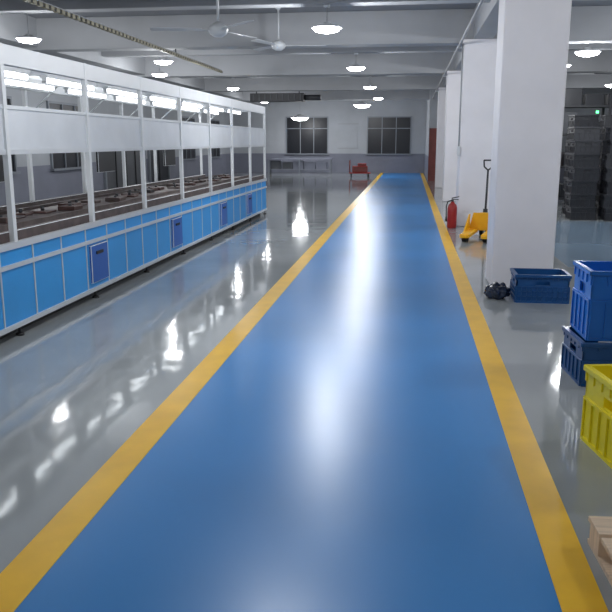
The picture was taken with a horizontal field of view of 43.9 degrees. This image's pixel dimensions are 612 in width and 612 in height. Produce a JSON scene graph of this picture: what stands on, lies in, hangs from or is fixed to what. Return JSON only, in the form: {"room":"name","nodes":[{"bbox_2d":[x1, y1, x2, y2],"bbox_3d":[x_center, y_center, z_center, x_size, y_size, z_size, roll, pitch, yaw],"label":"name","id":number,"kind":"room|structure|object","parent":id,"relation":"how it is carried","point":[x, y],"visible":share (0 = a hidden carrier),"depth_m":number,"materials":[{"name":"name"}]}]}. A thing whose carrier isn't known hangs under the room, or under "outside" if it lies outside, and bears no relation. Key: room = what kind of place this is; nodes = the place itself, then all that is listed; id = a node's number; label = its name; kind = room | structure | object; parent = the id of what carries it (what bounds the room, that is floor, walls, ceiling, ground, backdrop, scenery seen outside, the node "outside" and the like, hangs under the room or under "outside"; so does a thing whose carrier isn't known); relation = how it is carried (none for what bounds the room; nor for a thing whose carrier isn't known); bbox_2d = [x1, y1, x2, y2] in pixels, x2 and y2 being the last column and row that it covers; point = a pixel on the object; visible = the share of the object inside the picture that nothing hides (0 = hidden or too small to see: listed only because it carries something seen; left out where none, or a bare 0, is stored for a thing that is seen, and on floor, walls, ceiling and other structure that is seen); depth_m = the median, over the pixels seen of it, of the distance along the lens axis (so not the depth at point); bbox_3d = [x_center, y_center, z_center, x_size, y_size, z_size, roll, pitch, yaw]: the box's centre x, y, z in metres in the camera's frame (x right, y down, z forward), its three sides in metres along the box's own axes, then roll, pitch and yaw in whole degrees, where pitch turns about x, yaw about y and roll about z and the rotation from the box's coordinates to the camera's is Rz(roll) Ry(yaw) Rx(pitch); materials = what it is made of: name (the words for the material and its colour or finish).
{"room":"factory floor","nodes":[
{"label":"factory floor","id":0,"kind":"room"},
{"bbox_2d":[0,58,230,205],"bbox_3d":[-7.128,-4.424,18.599,0.200,4.000,46.000,2,12,7],"label":"wall","id":1,"kind":"structure","parent":0,"point":[47,183],"depth_m":21.66,"materials":[{"name":"grey paint"}]},
{"bbox_2d":[6,96,20,173],"bbox_3d":[-7.242,-3.746,16.645,0.120,1.820,3.500,2,12,7],"label":"window","id":2,"kind":"structure","parent":1,"relation":"in","point":[9,98],"depth_m":18.33,"materials":[{"name":"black glass"}]},
{"bbox_2d":[46,101,93,170],"bbox_3d":[-6.598,-4.760,21.344,0.120,1.820,2.600,2,12,7],"label":"window","id":3,"kind":"structure","parent":1,"relation":"in","point":[58,161],"depth_m":21.00,"materials":[{"name":"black glass"}]},
{"bbox_2d":[103,150,146,189],"bbox_3d":[-6.057,-5.030,25.547,0.080,2.246,3.800,2,12,7],"label":"door","id":4,"kind":"structure","parent":1,"relation":"in","point":[112,179],"depth_m":25.64,"materials":[{"name":"grey metal"}]},
{"bbox_2d":[147,150,170,182],"bbox_3d":[-5.593,-5.762,28.938,0.080,2.246,2.400,2,12,7],"label":"door","id":5,"kind":"structure","parent":1,"relation":"in","point":[163,172],"depth_m":28.94,"materials":[{"name":"grey metal"}]},
{"bbox_2d":[182,116,197,160],"bbox_3d":[-5.047,-7.207,32.680,0.120,1.820,2.200,2,12,7],"label":"window","id":6,"kind":"structure","parent":1,"relation":"in","point":[188,154],"depth_m":32.88,"materials":[{"name":"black glass"}]},
{"bbox_2d":[211,119,221,157],"bbox_3d":[-4.450,-8.148,37.040,0.120,1.820,2.200,2,12,7],"label":"window","id":7,"kind":"structure","parent":1,"relation":"in","point":[215,152],"depth_m":37.41,"materials":[{"name":"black glass"}]},
{"bbox_2d":[0,14,269,105],"bbox_3d":[-5.146,-6.054,17.976,0.340,0.550,46.000,2,12,7],"label":"girder","id":8,"kind":"object","parent":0,"point":[12,26],"depth_m":18.10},
{"bbox_2d":[0,172,611,611],"bbox_3d":[2.139,-2.112,17.830,18.900,0.205,46.400,2,12,7],"label":"floor","id":9,"kind":"structure","parent":0,"point":[82,378],"depth_m":5.30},
{"bbox_2d":[0,43,266,338],"bbox_3d":[-2.692,-1.613,9.462,1.560,2.360,15.935,2,12,7],"label":"assembly line bench","id":10,"kind":"object","parent":9,"relation":"on","point":[51,262],"visible":0.98,"depth_m":8.51,"materials":[{"name":"white metal"}]},
{"bbox_2d":[0,174,230,222],"bbox_3d":[-2.695,-1.319,9.544,0.475,0.068,15.331,2,12,7],"label":"assembly parts","id":11,"kind":"object","parent":10,"relation":"on","point":[71,206],"depth_m":9.87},
{"bbox_2d":[14,173,561,611],"bbox_3d":[2.015,-2.212,17.825,1.910,0.003,45.900,2,12,7],"label":"walkway","id":12,"kind":"object","parent":9,"relation":"on","point":[351,453],"visible":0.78,"depth_m":3.68,"materials":[{"name":"blue paint"}]},
{"bbox_2d":[268,158,332,173],"bbox_3d":[-0.306,-7.235,39.302,3.400,0.760,0.700,2,12,7],"label":"work table","id":13,"kind":"object","parent":9,"relation":"on","point":[274,164],"visible":1,"depth_m":39.12,"materials":[{"name":"grey paint"}]},
{"bbox_2d":[349,160,370,176],"bbox_3d":[2.521,-6.446,35.627,1.000,0.767,0.600,0,12,0],"label":"trolley","id":14,"kind":"object","parent":9,"relation":"on","point":[361,168],"visible":1,"depth_m":35.44,"materials":[{"name":"red metal"}]},
{"bbox_2d":[424,99,429,177],"bbox_3d":[5.792,-8.125,35.746,0.200,4.000,7.800,2,12,7],"label":"pillar","id":15,"kind":"structure","parent":9,"relation":"on","point":[427,101],"depth_m":35.32,"materials":[{"name":"white paint"}]},
{"bbox_2d":[435,87,445,187],"bbox_3d":[4.990,-5.963,27.033,0.700,3.450,0.670,2,12,7],"label":"pillar","id":16,"kind":"structure","parent":9,"relation":"on","point":[441,90],"depth_m":26.76,"materials":[{"name":"paint"}]},
{"bbox_2d":[442,71,460,200],"bbox_3d":[4.141,-4.624,20.833,0.700,3.450,0.670,2,12,7],"label":"pillar","id":17,"kind":"structure","parent":9,"relation":"on","point":[453,79],"depth_m":20.55,"materials":[{"name":"paint"}]},
{"bbox_2d":[445,196,458,227],"bbox_3d":[2.768,-1.780,14.409,0.200,0.600,0.186,-8,15,-34],"label":"fire extinguisher","id":18,"kind":"object","parent":9,"relation":"on","point":[451,212],"visible":1,"depth_m":14.36,"materials":[{"name":"red paint"}]},
{"bbox_2d":[459,159,490,242],"bbox_3d":[2.933,-1.772,12.703,0.500,1.303,1.373,5,13,20],"label":"jack","id":19,"kind":"object","parent":9,"relation":"on","point":[479,221],"visible":0.79,"depth_m":13.16,"materials":[{"name":"yellow metal"}]},
{"bbox_2d":[456,39,496,225],"bbox_3d":[3.293,-3.286,14.632,0.700,3.450,0.670,2,12,7],"label":"pillar","id":20,"kind":"structure","parent":9,"relation":"on","point":[479,55],"depth_m":14.29,"materials":[{"name":"paint"}]},
{"bbox_2d":[483,282,510,299],"bbox_3d":[2.005,-0.172,7.967,0.276,0.175,0.314,2,12,7],"label":"plastic bag","id":21,"kind":"object","parent":9,"relation":"on","point":[497,291],"visible":1,"depth_m":7.89,"materials":[{"name":"black plastic"}]},
{"bbox_2d":[485,0,571,287],"bbox_3d":[2.444,-1.948,8.431,0.700,3.450,0.670,2,12,7],"label":"pillar","id":22,"kind":"structure","parent":9,"relation":"on","point":[532,35],"depth_m":8.15,"materials":[{"name":"paint"}]},
{"bbox_2d":[444,0,498,86],"bbox_3d":[3.656,-5.806,16.825,0.340,0.550,46.000,2,12,7],"label":"girder","id":23,"kind":"object","parent":22,"relation":"on","point":[486,19],"depth_m":12.71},
{"bbox_2d":[509,268,571,303],"bbox_3d":[2.419,-0.212,7.880,0.556,0.290,0.436,2,12,7],"label":"plastic crate","id":24,"kind":"object","parent":9,"relation":"on","point":[527,285],"visible":1,"depth_m":7.70,"materials":[{"name":"blue plastic"}]},
{"bbox_2d":[561,115,599,214],"bbox_3d":[6.075,-3.116,16.869,0.588,2.174,0.472,1,12,2],"label":"crates","id":25,"kind":"object","parent":9,"relation":"on","point":[574,120],"visible":0.23,"depth_m":16.64,"materials":[{"name":"plastic"}]},
{"bbox_2d":[564,127,601,219],"bbox_3d":[5.790,-2.768,15.899,0.594,1.902,0.471,1,12,4],"label":"crates","id":26,"kind":"object","parent":9,"relation":"on","point":[585,148],"visible":1,"depth_m":15.72,"materials":[{"name":"plastic"}]},
{"bbox_2d":[554,221,611,266],"bbox_3d":[7.152,-1.045,12.420,6.700,0.003,6.000,2,12,7],"label":"bay","id":27,"kind":"object","parent":9,"relation":"on","point":[574,241],"visible":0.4,"depth_m":12.47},
{"bbox_2d":[558,88,611,199],"bbox_3d":[7.595,-4.094,19.391,3.460,3.022,0.760,2,12,7],"label":"storage rack","id":28,"kind":"object","parent":9,"relation":"on","point":[574,98],"visible":0.2,"depth_m":18.97,"materials":[{"name":"metal"}]},
{"bbox_2d":[561,261,611,386],"bbox_3d":[2.168,0.114,5.219,0.700,0.775,0.539,2,12,7],"label":"crates","id":29,"kind":"object","parent":9,"relation":"on","point":[591,305],"visible":0.98,"depth_m":5.06,"materials":[{"name":"blue plastic"}]},
{"bbox_2d":[580,364,611,468],"bbox_3d":[1.746,0.586,3.872,0.456,0.420,0.636,-1,12,-2],"label":"plastic crate","id":30,"kind":"object","parent":9,"relation":"on","point":[596,421],"visible":1,"depth_m":4.00,"materials":[{"name":"yellow plastic"}]},
{"bbox_2d":[587,516,611,585],"bbox_3d":[1.609,1.026,2.571,1.000,0.110,1.030,1,12,5],"label":"wooden pallet","id":31,"kind":"object","parent":9,"relation":"on","point":[599,540],"visible":1,"depth_m":2.97,"materials":[{"name":"brown wood"}]},
{"bbox_2d":[595,115,611,215],"bbox_3d":[6.774,-3.118,16.875,0.587,2.174,0.473,2,12,7],"label":"crates","id":32,"kind":"object","parent":9,"relation":"on","point":[606,120],"visible":0.45,"depth_m":16.75,"materials":[{"name":"plastic"}]},
{"bbox_2d":[599,127,611,220],"bbox_3d":[6.434,-2.717,15.665,0.596,1.902,0.474,2,12,11],"label":"crates","id":33,"kind":"object","parent":9,"relation":"on","point":[605,203],"visible":1,"depth_m":15.62,"materials":[{"name":"plastic"}]},
{"bbox_2d":[24,0,611,17],"bbox_3d":[2.139,-6.215,16.944,18.900,0.200,46.400,2,12,7],"label":"ceiling","id":34,"kind":"structure","parent":0,"point":[586,2],"depth_m":14.19,"materials":[{"name":"paint"}]},
{"bbox_2d":[15,14,41,43],"bbox_3d":[-4.659,-4.801,12.710,0.429,0.777,0.429,2,12,7],"label":"pendant lamp","id":35,"kind":"object","parent":34,"relation":"hanging from","point":[28,38],"visible":1,"depth_m":12.68,"materials":[{"name":"grey"}]},
{"bbox_2d":[23,0,222,72],"bbox_3d":[-3.474,-3.611,8.531,0.060,0.139,21.120,2,12,7],"label":"chain","id":36,"kind":"object","parent":34,"relation":"hanging from","point":[39,3],"visible":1,"depth_m":11.79,"materials":[{"name":"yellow brass-coloured metal"}]},
{"bbox_2d":[151,65,167,76],"bbox_3d":[-3.744,-6.244,19.395,0.429,0.777,0.429,2,12,7],"label":"pendant lamp","id":37,"kind":"object","parent":34,"relation":"hanging from","point":[159,73],"visible":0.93,"depth_m":19.35,"materials":[{"name":"grey"}]},
{"bbox_2d":[153,57,172,64],"bbox_3d":[-3.065,-5.565,16.249,0.429,0.777,0.429,2,12,7],"label":"pendant lamp","id":38,"kind":"object","parent":34,"relation":"hanging from","point":[162,61],"visible":0.94,"depth_m":16.20,"materials":[{"name":"grey"}]},
{"bbox_2d":[150,0,255,37],"bbox_3d":[-1.243,-3.992,9.702,1.445,1.090,1.510,2,12,7],"label":"ceiling fan","id":39,"kind":"object","parent":34,"relation":"hanging from","point":[218,29],"depth_m":9.65,"materials":[{"name":"white metal"}]},
{"bbox_2d":[227,78,239,90],"bbox_3d":[-2.348,-7.147,24.479,0.429,0.397,0.429,2,12,7],"label":"pendant lamp","id":40,"kind":"object","parent":34,"relation":"hanging from","point":[233,88],"visible":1,"depth_m":24.38,"materials":[{"name":"grey"}]},
{"bbox_2d":[250,91,320,101],"bbox_3d":[-0.750,-8.018,28.025,2.600,0.950,0.540,2,12,7],"label":"ventilation duct","id":41,"kind":"object","parent":34,"relation":"attached to","point":[254,97],"visible":0.91,"depth_m":27.91,"materials":[{"name":"metal"}]},
{"bbox_2d":[251,8,325,50],"bbox_3d":[-0.375,-4.978,13.561,1.445,0.790,1.510,2,12,7],"label":"ceiling fan","id":42,"kind":"object","parent":34,"relation":"hanging from","point":[278,45],"depth_m":13.63,"materials":[{"name":"white metal"}]},
{"bbox_2d":[0,0,584,13],"bbox_3d":[1.357,-4.698,11.289,18.500,0.380,0.280,2,12,7],"label":"joist","id":43,"kind":"object","parent":34,"relation":"attached to","point":[6,6],"depth_m":11.66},
{"bbox_2d":[291,114,308,120],"bbox_3d":[-0.297,-9.881,37.645,0.936,1.368,0.936,2,12,7],"label":"pendant lamp","id":44,"kind":"object","parent":34,"relation":"hanging from","point":[299,117],"visible":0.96,"depth_m":37.49,"materials":[{"name":"grey"}]},
{"bbox_2d":[0,6,611,51],"bbox_3d":[1.781,-5.259,14.413,18.500,0.600,0.400,2,12,7],"label":"ceiling beam","id":45,"kind":"structure","parent":34,"relation":"attached to","point":[588,24],"depth_m":14.51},
{"bbox_2d":[312,4,341,33],"bbox_3d":[0.316,-4.344,11.508,0.468,0.404,0.468,2,12,7],"label":"pendant lamp","id":46,"kind":"object","parent":34,"relation":"hanging from","point":[326,27],"visible":1,"depth_m":11.42,"materials":[{"name":"grey"}]},
{"bbox_2d":[346,53,365,70],"bbox_3d":[1.165,-5.682,17.709,0.468,0.404,0.468,2,12,7],"label":"pendant lamp","id":47,"kind":"object","parent":34,"relation":"hanging from","point":[355,67],"visible":1,"depth_m":17.61,"materials":[{"name":"grey"}]},
{"bbox_2d":[353,101,370,107],"bbox_3d":[2.610,-9.624,35.239,0.858,0.854,0.858,2,12,7],"label":"pendant lamp","id":48,"kind":"object","parent":34,"relation":"hanging from","point":[362,104],"visible":0.89,"depth_m":35.03,"materials":[{"name":"grey"}]},
{"bbox_2d":[363,76,376,88],"bbox_3d":[2.013,-7.024,23.909,0.429,0.397,0.429,2,12,7],"label":"pendant lamp","id":49,"kind":"object","parent":34,"relation":"hanging from","point":[370,86],"visible":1,"depth_m":23.83,"materials":[{"name":"grey"}]},
{"bbox_2d":[373,90,382,99],"bbox_3d":[2.862,-8.362,30.109,0.429,0.397,0.429,2,12,7],"label":"pendant lamp","id":50,"kind":"object","parent":34,"relation":"hanging from","point":[377,97],"visible":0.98,"depth_m":30.03,"materials":[{"name":"grey"}]},
{"bbox_2d":[574,43,601,56],"bbox_3d":[5.419,-5.191,14.549,0.507,0.791,0.507,2,12,7],"label":"pendant lamp","id":51,"kind":"object","parent":34,"relation":"hanging from","point":[588,51],"visible":0.94,"depth_m":14.48,"materials":[{"name":"grey"}]},
{"bbox_2d":[206,90,429,100],"bbox_3d":[4.327,-9.274,33.015,18.500,0.600,0.400,2,12,7],"label":"ceiling beam","id":52,"kind":"structure","parent":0,"point":[385,94],"depth_m":33.09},
{"bbox_2d":[40,43,611,57],"bbox_3d":[2.205,-6.036,17.490,18.500,0.380,0.280,2,12,7],"label":"joist","id":53,"kind":"object","parent":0,"point":[600,46],"depth_m":17.69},
{"bbox_2d":[233,100,425,172],"bbox_3d":[5.202,-8.993,39.768,18.500,4.000,0.200,2,12,7],"label":"wall","id":54,"kind":"structure","parent":0,"point":[338,111],"depth_m":40.15,"materials":[{"name":"grey paint"}]},
{"bbox_2d":[285,116,328,154],"bbox_3d":[0.052,-9.031,40.300,2.350,1.970,0.120,2,12,7],"label":"window","id":55,"kind":"structure","parent":54,"relation":"in","point":[309,136],"depth_m":40.34,"materials":[{"name":"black glass"}]},
{"bbox_2d":[337,123,358,148],"bbox_3d":[2.213,-8.955,40.067,1.100,1.300,0.030,2,12,7],"label":"notice board","id":56,"kind":"object","parent":54,"relation":"attached to","point":[348,132],"visible":1,"depth_m":40.05,"materials":[{"name":"white paint"}]},
{"bbox_2d":[366,116,411,154],"bbox_3d":[4.338,-8.910,39.739,2.400,1.970,0.120,2,12,7],"label":"window","id":57,"kind":"structure","parent":54,"relation":"in","point":[386,135],"depth_m":39.77,"materials":[{"name":"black glass"}]},
{"bbox_2d":[78,50,611,77],"bbox_3d":[2.630,-6.598,20.614,18.500,0.600,0.400,2,12,7],"label":"ceiling beam","id":58,"kind":"structure","parent":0,"point":[435,63],"depth_m":20.72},
{"bbox_2d":[148,73,610,78],"bbox_3d":[3.054,-7.374,23.691,18.500,0.380,0.280,2,12,7],"label":"joist","id":59,"kind":"object","parent":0,"point":[567,73],"depth_m":23.99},
{"bbox_2d":[152,74,611,91],"bbox_3d":[3.478,-7.936,26.814,18.500,0.600,0.400,2,12,7],"label":"ceiling beam","id":60,"kind":"structure","parent":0,"point":[585,81],"depth_m":26.92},
{"bbox_2d":[432,0,483,154],"bbox_3d":[2.734,-3.653,13.287,0.110,2.035,38.000,2,12,7],"label":"conduit","id":61,"kind":"object","parent":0,"point":[459,45],"depth_m":14.21,"materials":[{"name":"grey metal"}]},
{"bbox_2d":[427,88,611,180],"bbox_3d":[9.236,-7.176,31.351,8.220,4.000,0.200,2,12,7],"label":"wall","id":62,"kind":"structure","parent":0,"point":[433,102],"depth_m":31.11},
{"bbox_2d":[428,128,436,180],"bbox_3d":[5.646,-6.343,31.852,1.000,2.160,0.122,2,12,7],"label":"door","id":63,"kind":"structure","parent":62,"relation":"in","point":[432,131],"depth_m":31.90,"materials":[{"name":"metal"}]}
]}

